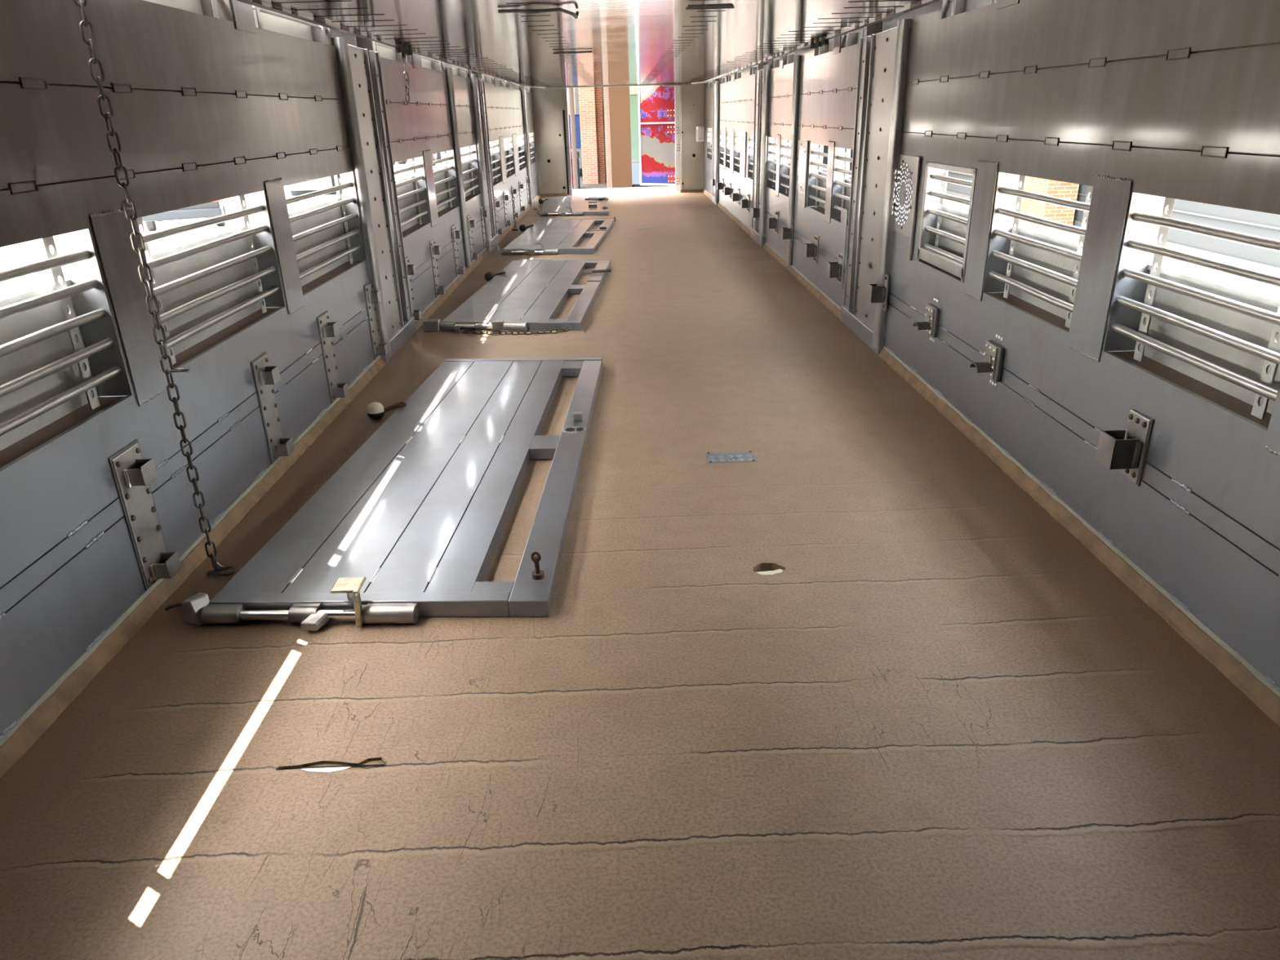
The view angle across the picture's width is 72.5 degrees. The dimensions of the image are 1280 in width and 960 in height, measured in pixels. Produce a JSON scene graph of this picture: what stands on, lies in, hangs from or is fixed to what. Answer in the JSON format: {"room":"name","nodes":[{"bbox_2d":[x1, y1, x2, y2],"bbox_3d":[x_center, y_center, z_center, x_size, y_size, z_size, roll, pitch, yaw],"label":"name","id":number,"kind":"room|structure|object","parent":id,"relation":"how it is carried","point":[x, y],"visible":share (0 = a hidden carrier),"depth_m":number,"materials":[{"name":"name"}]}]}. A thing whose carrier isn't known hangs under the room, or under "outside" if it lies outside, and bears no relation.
{"room":"livestock trailer interior","nodes":[
{"label":"livestock trailer interior","id":0,"kind":"room"},
{"bbox_2d":[0,0,539,740],"bbox_3d":[-1.422,-1.927,5.285,0.140,1.986,16.500,-2,23,-1],"label":"wall","id":1,"kind":"structure","parent":0,"point":[206,108],"depth_m":2.35,"materials":[{"name":"metal"}]},
{"bbox_2d":[0,235,121,450],"bbox_3d":[-1.319,-0.545,1.574,0.078,1.091,0.885,-2,23,-1],"label":"window","id":2,"kind":"structure","parent":1,"relation":"in","point":[46,372],"depth_m":1.94,"materials":[{"name":"metal"}]},
{"bbox_2d":[0,280,102,450],"bbox_3d":[-1.340,-0.175,1.728,0.014,0.291,0.885,-2,23,-1],"label":"shutter","id":3,"kind":"object","parent":2,"relation":"attached to","point":[14,365],"depth_m":1.94,"materials":[{"name":"metal"}]},
{"bbox_2d":[107,439,181,591],"bbox_3d":[-1.231,0.088,2.195,0.051,0.360,0.132,-2,23,-1],"label":"wall bracket","id":4,"kind":"object","parent":1,"relation":"attached to","point":[132,474],"visible":1,"depth_m":2.18,"materials":[{"name":"metal"}]},
{"bbox_2d":[136,0,279,364],"bbox_3d":[-1.343,-0.960,2.563,0.078,1.091,0.910,-2,23,-1],"label":"window","id":5,"kind":"structure","parent":1,"relation":"in","point":[202,287],"depth_m":2.70,"materials":[{"name":"metal"}]},
{"bbox_2d":[146,225,261,355],"bbox_3d":[-1.365,-0.590,2.717,0.014,0.291,0.910,-2,23,-1],"label":"shutter","id":6,"kind":"object","parent":5,"relation":"attached to","point":[168,273],"depth_m":2.74,"materials":[{"name":"metal"}]},
{"bbox_2d":[0,193,541,777],"bbox_3d":[-1.320,-1.127,5.623,0.032,0.049,16.500,-2,23,-1],"label":"baseboard","id":7,"kind":"structure","parent":1,"relation":"attached to","point":[45,711],"depth_m":2.24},
{"bbox_2d":[250,351,294,463],"bbox_3d":[-1.251,-0.247,2.994,0.051,0.360,0.132,-2,23,-1],"label":"plate","id":8,"kind":"object","parent":1,"relation":"attached to","point":[264,375],"visible":1,"depth_m":2.98,"materials":[{"name":"metal"}]},
{"bbox_2d":[252,5,361,286],"bbox_3d":[-1.369,-1.379,3.561,0.078,1.091,0.945,-2,23,-1],"label":"window","id":9,"kind":"structure","parent":1,"relation":"in","point":[319,237],"depth_m":3.72,"materials":[{"name":"metal"}]},
{"bbox_2d":[288,197,349,286],"bbox_3d":[-1.390,-1.009,3.715,0.014,0.291,0.945,-2,23,-1],"label":"shutter","id":10,"kind":"object","parent":9,"relation":"attached to","point":[302,245],"depth_m":3.78,"materials":[{"name":"metal"}]},
{"bbox_2d":[316,311,349,403],"bbox_3d":[-1.267,-0.510,3.621,0.051,0.360,0.132,-2,23,-1],"label":"plate","id":11,"kind":"object","parent":1,"relation":"attached to","point":[326,330],"visible":1,"depth_m":3.60,"materials":[{"name":"metal"}]},
{"bbox_2d":[331,36,416,363],"bbox_3d":[-1.347,-1.395,4.424,0.110,1.470,0.700,-2,23,-2],"label":"wall post","id":12,"kind":"object","parent":1,"relation":"attached to","point":[353,61],"visible":1,"depth_m":4.36,"materials":[{"name":"metal"}]},
{"bbox_2d":[363,281,388,359],"bbox_3d":[-1.283,-0.781,4.266,0.051,0.360,0.132,-2,23,-1],"label":"plate","id":13,"kind":"object","parent":1,"relation":"attached to","point":[371,296],"visible":1,"depth_m":4.24,"materials":[{"name":"metal"}]},
{"bbox_2d":[235,0,533,88],"bbox_3d":[-1.305,-2.370,4.722,0.035,0.057,15.800,-2,23,-1],"label":"trim","id":14,"kind":"structure","parent":1,"relation":"attached to","point":[258,3],"depth_m":3.73,"materials":[{"name":"metal"}]},
{"bbox_2d":[372,40,427,231],"bbox_3d":[-1.406,-1.996,5.031,0.078,1.091,0.885,-2,23,-1],"label":"window","id":15,"kind":"structure","parent":1,"relation":"in","point":[406,193],"depth_m":5.29,"materials":[{"name":"metal"}]},
{"bbox_2d":[395,175,417,231],"bbox_3d":[-1.427,-1.626,5.186,0.014,0.291,0.885,-2,23,-1],"label":"shutter","id":16,"kind":"object","parent":15,"relation":"attached to","point":[403,189],"depth_m":5.36,"materials":[{"name":"metal"}]},
{"bbox_2d":[400,44,409,102],"bbox_3d":[-1.281,-2.225,4.768,0.030,0.300,0.081,-5,23,-8],"label":"hanging chain","id":17,"kind":"object","parent":1,"relation":"hanging from","point":[403,55],"visible":0.85,"depth_m":4.76,"materials":[{"name":"metal"}]},
{"bbox_2d":[404,256,422,319],"bbox_3d":[-1.302,-1.088,4.999,0.051,0.360,0.132,-2,23,-1],"label":"plate","id":18,"kind":"object","parent":1,"relation":"attached to","point":[411,268],"visible":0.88,"depth_m":5.01,"materials":[{"name":"metal"}]},
{"bbox_2d":[429,239,445,297],"bbox_3d":[-1.320,-1.386,5.709,0.051,0.360,0.132,-2,23,-1],"label":"plate","id":19,"kind":"object","parent":1,"relation":"attached to","point":[434,250],"visible":1,"depth_m":5.69,"materials":[{"name":"metal"}]},
{"bbox_2d":[420,55,457,212],"bbox_3d":[-1.431,-2.423,6.050,0.078,1.091,0.875,-2,23,-1],"label":"window","id":20,"kind":"structure","parent":1,"relation":"in","point":[441,190],"depth_m":6.30,"materials":[{"name":"metal"}]},
{"bbox_2d":[432,166,448,212],"bbox_3d":[-1.453,-2.053,6.204,0.014,0.291,0.875,-2,23,-1],"label":"shutter","id":21,"kind":"object","parent":20,"relation":"attached to","point":[440,176],"depth_m":6.39,"materials":[{"name":"metal"}]},
{"bbox_2d":[451,224,465,276],"bbox_3d":[-1.338,-1.692,6.438,0.051,0.360,0.132,-2,23,-1],"label":"plate","id":22,"kind":"object","parent":1,"relation":"attached to","point":[455,234],"visible":1,"depth_m":6.41,"materials":[{"name":"metal"}]},
{"bbox_2d":[445,67,471,267],"bbox_3d":[-1.379,-2.349,6.643,0.056,1.430,0.172,-2,23,-1],"label":"wall post","id":23,"kind":"object","parent":1,"relation":"attached to","point":[448,70],"visible":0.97,"depth_m":6.57,"materials":[{"name":"metal"}]},
{"bbox_2d":[452,64,478,196],"bbox_3d":[-1.457,-2.859,7.089,0.078,1.091,0.850,-2,23,-1],"label":"window","id":24,"kind":"structure","parent":1,"relation":"in","point":[465,170],"depth_m":7.38,"materials":[{"name":"metal"}]},
{"bbox_2d":[461,159,471,196],"bbox_3d":[-1.479,-2.489,7.244,0.014,0.291,0.850,-2,23,-1],"label":"shutter","id":25,"kind":"object","parent":24,"relation":"attached to","point":[464,167],"depth_m":7.46,"materials":[{"name":"metal"}]},
{"bbox_2d":[466,214,479,262],"bbox_3d":[-1.354,-1.962,7.083,0.051,0.360,0.132,-2,23,-1],"label":"plate","id":26,"kind":"object","parent":1,"relation":"attached to","point":[471,223],"visible":1,"depth_m":7.06,"materials":[{"name":"metal"}]},
{"bbox_2d":[467,73,498,253],"bbox_3d":[-1.432,-2.866,7.928,0.120,1.468,0.698,-2,23,-1],"label":"wall post","id":27,"kind":"object","parent":1,"relation":"attached to","point":[477,86],"visible":0.97,"depth_m":7.84,"materials":[{"name":"metal"}]},
{"bbox_2d":[480,205,490,248],"bbox_3d":[-1.371,-2.245,7.756,0.051,0.360,0.132,-2,23,-1],"label":"plate","id":28,"kind":"object","parent":1,"relation":"attached to","point":[483,213],"visible":1,"depth_m":7.73,"materials":[{"name":"metal"}]},
{"bbox_2d":[481,73,501,182],"bbox_3d":[-1.494,-3.468,8.541,0.078,1.091,0.860,-2,23,-1],"label":"window","id":29,"kind":"structure","parent":1,"relation":"in","point":[497,145],"depth_m":8.87,"materials":[{"name":"metal"}]},
{"bbox_2d":[490,151,494,182],"bbox_3d":[-1.516,-3.099,8.696,0.014,0.291,0.860,-2,23,-1],"label":"shutter","id":30,"kind":"object","parent":29,"relation":"attached to","point":[491,152],"depth_m":9.01,"materials":[{"name":"metal"}]},
{"bbox_2d":[494,196,502,234],"bbox_3d":[-1.392,-2.593,8.585,0.051,0.360,0.132,-2,23,-1],"label":"plate","id":31,"kind":"object","parent":1,"relation":"attached to","point":[497,204],"visible":0.83,"depth_m":8.58,"materials":[{"name":"metal"}]},
{"bbox_2d":[498,78,513,174],"bbox_3d":[-1.522,-3.936,9.657,0.078,1.091,0.880,-2,23,-1],"label":"window","id":32,"kind":"structure","parent":1,"relation":"in","point":[508,142],"depth_m":9.96,"materials":[{"name":"metal"}]},
{"bbox_2d":[502,191,511,227],"bbox_3d":[-1.409,-2.875,9.258,0.051,0.360,0.132,-2,23,-1],"label":"plate","id":33,"kind":"object","parent":1,"relation":"attached to","point":[504,197],"visible":1,"depth_m":9.23,"materials":[{"name":"metal"}]},
{"bbox_2d":[512,82,524,168],"bbox_3d":[-1.553,-4.455,10.892,0.078,1.091,0.900,-2,23,-1],"label":"window","id":34,"kind":"structure","parent":1,"relation":"in","point":[520,139],"depth_m":11.17,"materials":[{"name":"metal"}]},
{"bbox_2d":[520,87,534,207],"bbox_3d":[-1.526,-4.429,11.652,0.120,1.469,0.458,-2,23,-1],"label":"wall post","id":35,"kind":"object","parent":1,"relation":"attached to","point":[524,108],"visible":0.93,"depth_m":11.50,"materials":[{"name":"metal"}]},
{"bbox_2d":[530,87,568,194],"bbox_3d":[-1.373,-5.183,12.901,0.545,1.886,0.060,-2,23,-1],"label":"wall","id":36,"kind":"structure","parent":0,"point":[546,101],"depth_m":12.94,"materials":[{"name":"metal"}]},
{"bbox_2d":[560,88,572,195],"bbox_3d":[-1.101,-5.188,12.928,0.090,1.860,0.120,-2,23,-1],"label":"door","id":37,"kind":"structure","parent":36,"relation":"in","point":[564,94],"depth_m":12.96,"materials":[{"name":"metal"}]},
{"bbox_2d":[259,0,924,87],"bbox_3d":[-0.120,-2.458,4.905,2.404,0.068,16.150,-2,23,-1],"label":"ceiling","id":38,"kind":"structure","parent":0,"point":[540,43],"depth_m":4.21,"materials":[{"name":"metal"}]},
{"bbox_2d":[73,0,235,576],"bbox_3d":[-1.160,-0.448,2.087,0.075,1.526,0.042,-2,23,-1],"label":"hanging chain","id":39,"kind":"object","parent":38,"relation":"hanging from","point":[89,42],"visible":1,"depth_m":2.08,"materials":[{"name":"metal"}]},
{"bbox_2d":[0,191,1279,959],"bbox_3d":[-0.084,-1.127,5.654,2.690,0.056,16.500,-2,23,-1],"label":"floor","id":40,"kind":"structure","parent":0,"point":[848,691],"depth_m":1.74,"materials":[{"name":"rubber"}]},
{"bbox_2d":[164,357,602,631],"bbox_3d":[-0.617,-0.146,3.145,0.937,0.119,2.372,0,23,4],"label":"gate","id":41,"kind":"object","parent":40,"relation":"on","point":[410,527],"visible":1,"depth_m":2.58,"materials":[{"name":"metal"}]},
{"bbox_2d":[200,606,244,623],"bbox_3d":[-1.018,0.330,2.131,0.088,0.043,0.043,-1,23,2],"label":"socket","id":42,"kind":"object","parent":41,"relation":"attached to","point":[209,615],"depth_m":2.11,"materials":[{"name":"metal"}]},
{"bbox_2d":[366,401,406,419],"bbox_3d":[-1.034,-0.283,3.560,0.162,0.073,0.073,-2,23,-1],"label":"door handle","id":43,"kind":"object","parent":40,"relation":"on","point":[375,411],"visible":1,"depth_m":3.54,"materials":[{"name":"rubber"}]},
{"bbox_2d":[484,271,506,281],"bbox_3d":[-1.080,-1.521,6.510,0.162,0.072,0.072,-10,24,-19],"label":"door handle","id":44,"kind":"object","parent":40,"relation":"on","point":[488,276],"visible":0.83,"depth_m":6.47,"materials":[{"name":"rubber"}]},
{"bbox_2d":[448,326,571,334],"bbox_3d":[-0.749,-0.846,4.927,0.723,0.039,0.088,2,23,8],"label":"chain","id":45,"kind":"object","parent":40,"relation":"on","point":[457,327],"visible":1,"depth_m":4.90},
{"bbox_2d":[422,258,611,332],"bbox_3d":[-0.686,-1.341,6.045,0.918,0.079,2.387,1,23,5],"label":"gate","id":46,"kind":"object","parent":40,"relation":"on","point":[531,294],"visible":0.99,"depth_m":5.63,"materials":[{"name":"metal"}]},
{"bbox_2d":[439,322,455,330],"bbox_3d":[-1.109,-0.884,5.026,0.086,0.043,0.043,2,23,8],"label":"socket","id":47,"kind":"object","parent":46,"relation":"attached to","point":[442,326],"depth_m":5.01,"materials":[{"name":"metal"}]},
{"bbox_2d":[491,217,615,254],"bbox_3d":[-0.776,-2.502,8.783,0.908,0.104,2.472,0,23,4],"label":"gate","id":48,"kind":"object","parent":40,"relation":"on","point":[547,236],"visible":1,"depth_m":8.44,"materials":[{"name":"metal"}]},
{"bbox_2d":[533,195,608,216],"bbox_3d":[-0.869,-3.680,11.591,0.935,0.104,2.317,-2,23,-1],"label":"gate","id":49,"kind":"object","parent":40,"relation":"on","point":[554,206],"visible":1,"depth_m":11.27,"materials":[{"name":"metal"}]},
{"bbox_2d":[570,186,675,195],"bbox_3d":[-0.265,-4.547,13.863,1.950,0.091,1.290,-2,23,-1],"label":"platform","id":50,"kind":"object","parent":40,"relation":"attached to","point":[664,189],"visible":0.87,"depth_m":13.84,"materials":[{"name":"metal"}]},
{"bbox_2d":[705,450,756,462],"bbox_3d":[0.321,-0.083,3.079,0.170,0.005,0.100,-2,23,-1],"label":"plate","id":51,"kind":"object","parent":40,"relation":"on","point":[724,456],"visible":1,"depth_m":3.07,"materials":[{"name":"grey metal"}]},
{"bbox_2d":[0,160,1279,299],"bbox_3d":[-5.844,-13.069,37.759,130.000,0.100,140.000,-2,23,-1],"label":"ground","id":52,"kind":"structure","parent":0,"point":[18,255],"depth_m":18.15,"materials":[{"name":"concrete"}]},
{"bbox_2d":[142,199,226,231],"bbox_3d":[-11.928,-7.444,22.785,1.804,1.450,4.316,-11,24,-21],"label":"car","id":53,"kind":"object","parent":52,"relation":"on","point":[216,208],"visible":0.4,"depth_m":21.22,"materials":[{"name":"grey paint"}]},
{"bbox_2d":[287,175,337,195],"bbox_3d":[-11.613,-11.146,31.430,2.120,1.560,2.410,-2,23,-1],"label":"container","id":54,"kind":"object","parent":52,"relation":"on","point":[303,188],"visible":0.16,"depth_m":30.51,"materials":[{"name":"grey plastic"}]},
{"bbox_2d":[393,152,441,166],"bbox_3d":[-12.782,-19.311,49.014,2.850,3.050,4.600,-2,23,-1],"label":"tractor","id":55,"kind":"object","parent":52,"relation":"on","point":[435,157],"visible":0.06,"depth_m":50.34,"materials":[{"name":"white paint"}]},
{"bbox_2d":[407,85,637,161],"bbox_3d":[-3.825,-24.539,55.750,23.200,7.000,6.050,-2,23,-1],"label":"building","id":56,"kind":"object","parent":52,"relation":"on","point":[633,89],"visible":0.03,"depth_m":53.07,"materials":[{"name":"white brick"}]},
{"bbox_2d":[1018,176,1079,227],"bbox_3d":[8.457,-7.884,17.678,0.690,5.150,1.800,-2,23,-1],"label":"brick pier","id":57,"kind":"object","parent":52,"relation":"on","point":[1065,190],"visible":0.11,"depth_m":17.80,"materials":[{"name":"beige brick"}]},
{"bbox_2d":[822,145,1279,275],"bbox_3d":[11.190,-9.887,25.421,5.040,2.700,66.000,-2,23,-1],"label":"building","id":58,"kind":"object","parent":52,"relation":"on","point":[1260,224],"visible":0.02,"depth_m":13.65,"materials":[{"name":"white"}]},
{"bbox_2d":[679,83,704,190],"bbox_3d":[0.815,-5.256,12.926,0.455,1.886,0.060,-2,23,-1],"label":"wall","id":59,"kind":"structure","parent":0,"point":[693,95],"depth_m":12.96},
{"bbox_2d":[674,85,681,192],"bbox_3d":[0.568,-5.243,12.947,0.090,1.860,0.120,-2,23,-1],"label":"door frame","id":60,"kind":"structure","parent":59,"relation":"in","point":[676,87],"depth_m":13.02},
{"bbox_2d":[637,84,675,186],"bbox_3d":[0.299,-5.310,13.202,0.710,1.620,0.060,11,26,28],"label":"window","id":61,"kind":"structure","parent":60,"relation":"attached to","point":[656,104],"depth_m":13.25,"materials":[{"name":"glass"}]},
{"bbox_2d":[696,125,704,142],"bbox_3d":[0.892,-5.115,12.895,0.122,0.218,0.109,-2,23,-1],"label":"wall box","id":62,"kind":"object","parent":59,"relation":"attached to","point":[700,129],"visible":1,"depth_m":12.86,"materials":[{"name":"white plastic"}]},
{"bbox_2d":[578,169,1082,244],"bbox_3d":[1.325,-12.102,34.820,12.600,0.020,42.300,-2,23,-1],"label":"road","id":63,"kind":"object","parent":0,"point":[587,185],"depth_m":21.59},
{"bbox_2d":[568,87,578,189],"bbox_3d":[-1.566,-8.237,20.369,0.110,4.240,0.110,-2,23,-1],"label":"round column","id":64,"kind":"structure","parent":63,"relation":"on","point":[571,90],"depth_m":20.42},
{"bbox_2d":[568,114,582,176],"bbox_3d":[-3.440,-14.495,37.764,2.160,2.400,5.260,-2,23,-1],"label":"delivery van","id":65,"kind":"object","parent":63,"relation":"on","point":[576,116],"visible":0.16,"depth_m":35.25,"materials":[{"name":"blue paint"}]},
{"bbox_2d":[570,151,580,189],"bbox_3d":[-2.318,-10.694,30.166,0.480,1.220,0.440,-2,23,-1],"label":"litter bin","id":66,"kind":"object","parent":63,"relation":"on","point":[577,153],"visible":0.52,"depth_m":30.00,"materials":[{"name":"grey metal"}]},
{"bbox_2d":[577,86,606,184],"bbox_3d":[-1.174,-12.992,31.943,2.000,3.980,1.000,-2,23,-1],"label":"brick pier","id":67,"kind":"object","parent":63,"relation":"on","point":[591,100],"visible":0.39,"depth_m":31.64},
{"bbox_2d":[603,85,632,188],"bbox_3d":[-0.439,-6.801,16.878,0.510,4.240,0.500,-2,23,-1],"label":"wooden post","id":68,"kind":"object","parent":63,"relation":"on","point":[616,99],"visible":0.29,"depth_m":16.76,"materials":[{"name":"orange wood"}]},
{"bbox_2d":[629,94,639,187],"bbox_3d":[0.452,-11.169,28.941,2.300,2.900,5.280,-2,23,-1],"label":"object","id":69,"kind":"object","parent":63,"relation":"on","point":[633,98],"visible":0.09,"depth_m":26.47,"materials":[{"name":"green paint"}]},
{"bbox_2d":[703,0,1279,693],"bbox_3d":[1.206,-2.014,5.314,0.140,1.986,16.500,-2,23,-1],"label":"wall","id":70,"kind":"structure","parent":0,"point":[1142,104],"depth_m":2.36,"materials":[{"name":"metal"}]},
{"bbox_2d":[530,81,705,88],"bbox_3d":[-0.300,-5.451,12.062,2.400,0.026,0.670,-2,23,-1],"label":"trim","id":71,"kind":"structure","parent":70,"relation":"attached to","point":[677,84],"depth_m":12.32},
{"bbox_2d":[711,80,719,204],"bbox_3d":[1.010,-4.354,11.303,0.120,1.469,0.558,-2,23,-1],"label":"wall post","id":72,"kind":"object","parent":70,"relation":"attached to","point":[716,86],"visible":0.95,"depth_m":11.15,"materials":[{"name":"metal"}]},
{"bbox_2d":[741,131,746,177],"bbox_3d":[1.052,-3.319,8.890,0.012,0.430,0.360,-2,23,0],"label":"air vent","id":73,"kind":"object","parent":70,"relation":"in","point":[743,134],"visible":1,"depth_m":8.86,"materials":[{"name":"metal"}]},
{"bbox_2d":[741,135,744,163],"bbox_3d":[1.054,-3.370,8.896,0.003,0.272,0.272,-2,23,-1],"label":"grille","id":74,"kind":"object","parent":73,"relation":"attached to","point":[742,136],"depth_m":8.92,"materials":[{"name":"metal"}]},
{"bbox_2d":[741,193,750,212],"bbox_3d":[1.043,-2.742,8.636,0.076,0.174,0.095,-2,23,-1],"label":"bracket","id":75,"kind":"object","parent":70,"relation":"attached to","point":[744,202],"visible":1,"depth_m":8.61,"materials":[{"name":"metal"}]},
{"bbox_2d":[750,64,771,247],"bbox_3d":[1.098,-2.886,7.804,0.120,1.468,0.708,-2,23,-1],"label":"wall post","id":76,"kind":"object","parent":70,"relation":"attached to","point":[762,97],"visible":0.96,"depth_m":7.70,"materials":[{"name":"metal"}]},
{"bbox_2d":[767,210,778,234],"bbox_3d":[1.081,-2.096,7.096,0.076,0.174,0.095,-2,23,-1],"label":"bracket","id":77,"kind":"object","parent":70,"relation":"attached to","point":[772,223],"visible":1,"depth_m":7.07,"materials":[{"name":"metal"}]},
{"bbox_2d":[768,57,779,187],"bbox_3d":[1.138,-2.951,7.132,0.078,1.091,0.500,-2,23,-1],"label":"window","id":78,"kind":"structure","parent":70,"relation":"in","point":[774,144],"depth_m":7.32,"materials":[{"name":"metal"}]},
{"bbox_2d":[781,222,792,244],"bbox_3d":[1.097,-1.845,6.497,0.076,0.174,0.095,-2,23,-1],"label":"bracket","id":79,"kind":"object","parent":70,"relation":"attached to","point":[786,233],"visible":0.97,"depth_m":6.47,"materials":[{"name":"metal"}]},
{"bbox_2d":[780,51,795,193],"bbox_3d":[1.153,-2.713,6.565,0.078,1.091,0.490,-2,23,-1],"label":"window","id":80,"kind":"structure","parent":70,"relation":"in","point":[788,147],"depth_m":6.74,"materials":[{"name":"metal"}]},
{"bbox_2d":[786,54,800,266],"bbox_3d":[1.112,-2.292,6.339,0.056,1.430,0.172,-2,23,-1],"label":"wall post","id":81,"kind":"object","parent":70,"relation":"attached to","point":[797,64],"visible":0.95,"depth_m":6.26,"materials":[{"name":"metal"}]},
{"bbox_2d":[795,140,808,207],"bbox_3d":[1.123,-2.135,6.069,0.012,0.430,0.360,-2,23,0],"label":"air vent","id":82,"kind":"object","parent":70,"relation":"in","point":[802,147],"visible":1,"depth_m":6.03,"materials":[{"name":"metal"}]},
{"bbox_2d":[797,145,804,186],"bbox_3d":[1.125,-2.187,6.075,0.003,0.272,0.272,-2,23,-1],"label":"grille","id":83,"kind":"object","parent":82,"relation":"attached to","point":[801,148],"depth_m":6.08,"materials":[{"name":"metal"}]},
{"bbox_2d":[804,235,819,263],"bbox_3d":[1.117,-1.504,5.686,0.076,0.174,0.095,-2,23,-1],"label":"bracket","id":84,"kind":"object","parent":70,"relation":"attached to","point":[811,250],"visible":1,"depth_m":5.66,"materials":[{"name":"metal"}]},
{"bbox_2d":[808,38,834,208],"bbox_3d":[1.180,-2.257,5.477,0.078,1.091,0.590,-2,23,-1],"label":"window","id":85,"kind":"structure","parent":70,"relation":"in","point":[823,177],"depth_m":5.73,"materials":[{"name":"metal"}]},
{"bbox_2d":[818,171,826,208],"bbox_3d":[1.223,-1.860,5.645,0.014,0.228,0.590,-2,23,-1],"label":"shutter","id":86,"kind":"object","parent":85,"relation":"attached to","point":[823,183],"depth_m":5.81,"materials":[{"name":"metal"}]},
{"bbox_2d":[703,0,940,83],"bbox_3d":[1.072,-2.449,4.749,0.035,0.057,15.800,-2,23,-1],"label":"trim","id":87,"kind":"structure","parent":70,"relation":"attached to","point":[925,2],"depth_m":4.37,"materials":[{"name":"metal"}]},
{"bbox_2d":[826,207,848,288],"bbox_3d":[1.130,-1.333,5.023,0.076,0.440,0.140,-2,23,-1],"label":"bracket","id":88,"kind":"object","parent":70,"relation":"attached to","point":[834,269],"visible":1,"depth_m":5.03,"materials":[{"name":"metal"}]},
{"bbox_2d":[833,26,866,219],"bbox_3d":[1.196,-1.989,4.839,0.078,1.091,0.535,-2,23,-1],"label":"window","id":89,"kind":"structure","parent":70,"relation":"in","point":[847,184],"depth_m":5.06,"materials":[{"name":"metal"}]},
{"bbox_2d":[844,178,851,219],"bbox_3d":[1.239,-1.592,5.006,0.014,0.228,0.535,-2,23,-1],"label":"shutter","id":90,"kind":"object","parent":89,"relation":"attached to","point":[848,189],"depth_m":5.18,"materials":[{"name":"metal"}]},
{"bbox_2d":[840,18,913,355],"bbox_3d":[1.167,-1.439,4.354,0.149,1.468,0.811,-1,23,1],"label":"wall post","id":91,"kind":"object","parent":70,"relation":"attached to","point":[882,55],"depth_m":4.28,"materials":[{"name":"metal"}]},
{"bbox_2d":[892,154,920,260],"bbox_3d":[1.178,-1.228,3.907,0.012,0.430,0.360,-2,23,0],"label":"air vent","id":92,"kind":"object","parent":70,"relation":"in","point":[906,192],"visible":1,"depth_m":3.85,"materials":[{"name":"metal"}]},
{"bbox_2d":[893,162,912,226],"bbox_3d":[1.179,-1.280,3.913,0.003,0.272,0.272,-2,23,-1],"label":"grille","id":93,"kind":"object","parent":92,"relation":"attached to","point":[904,190],"depth_m":3.90,"materials":[{"name":"metal"}]},
{"bbox_2d":[912,297,940,342],"bbox_3d":[1.169,-0.653,3.574,0.077,0.174,0.116,-2,23,-1],"label":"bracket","id":94,"kind":"object","parent":70,"relation":"attached to","point":[931,325],"visible":1,"depth_m":3.55,"materials":[{"name":"metal"}]},
{"bbox_2d":[917,160,977,283],"bbox_3d":[1.207,-1.023,3.419,0.036,0.402,0.540,-2,23,-1],"label":"frame","id":95,"kind":"object","parent":70,"relation":"attached to","point":[953,267],"visible":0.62,"depth_m":3.50,"materials":[{"name":"metal"}]},
{"bbox_2d":[924,0,994,263],"bbox_3d":[1.235,-1.338,3.288,0.078,1.091,0.580,-2,23,-1],"label":"window","id":96,"kind":"structure","parent":70,"relation":"in","point":[950,232],"depth_m":3.50,"materials":[{"name":"metal"}]},
{"bbox_2d":[938,205,968,257],"bbox_3d":[1.278,-0.942,3.455,0.014,0.228,0.580,-2,23,-1],"label":"shutter","id":97,"kind":"object","parent":96,"relation":"attached to","point":[952,227],"depth_m":3.55,"materials":[{"name":"metal"}]},
{"bbox_2d":[969,333,1004,386],"bbox_3d":[1.184,-0.408,2.988,0.077,0.174,0.116,-2,23,-1],"label":"wall bracket","id":98,"kind":"object","parent":70,"relation":"attached to","point":[992,366],"visible":1,"depth_m":2.97,"materials":[{"name":"metal"}]},
{"bbox_2d":[702,188,1279,726],"bbox_3d":[1.150,-1.209,5.651,0.032,0.049,16.500,-2,23,-1],"label":"baseboard","id":99,"kind":"structure","parent":70,"relation":"attached to","point":[1233,665],"depth_m":2.32,"materials":[{"name":"wood"}]},
{"bbox_2d":[988,175,1093,328],"bbox_3d":[1.253,-1.039,2.575,0.078,1.091,0.670,-2,23,-1],"label":"window","id":100,"kind":"structure","parent":70,"relation":"in","point":[1043,271],"depth_m":2.75,"materials":[{"name":"metal"}]},
{"bbox_2d":[1008,226,1082,319],"bbox_3d":[1.296,-0.642,2.743,0.014,0.228,0.670,-2,23,-1],"label":"shutter","id":101,"kind":"object","parent":100,"relation":"attached to","point":[1060,264],"depth_m":2.80,"materials":[{"name":"metal"}]},
{"bbox_2d":[1095,408,1154,486],"bbox_3d":[1.204,-0.082,2.179,0.076,0.174,0.095,-2,23,-1],"label":"bracket","id":102,"kind":"object","parent":70,"relation":"attached to","point":[1126,451],"visible":1,"depth_m":2.16,"materials":[{"name":"metal"}]},
{"bbox_2d":[1111,197,1279,419],"bbox_3d":[1.272,-0.720,1.814,0.078,1.091,0.673,-2,23,-1],"label":"window","id":103,"kind":"structure","parent":70,"relation":"in","point":[1225,338],"depth_m":1.97,"materials":[{"name":"metal"}]},
{"bbox_2d":[1131,264,1279,413],"bbox_3d":[1.315,-0.323,1.982,0.014,0.228,0.673,-2,23,-1],"label":"shutter","id":104,"kind":"object","parent":103,"relation":"attached to","point":[1247,328],"depth_m":2.00,"materials":[{"name":"metal"}]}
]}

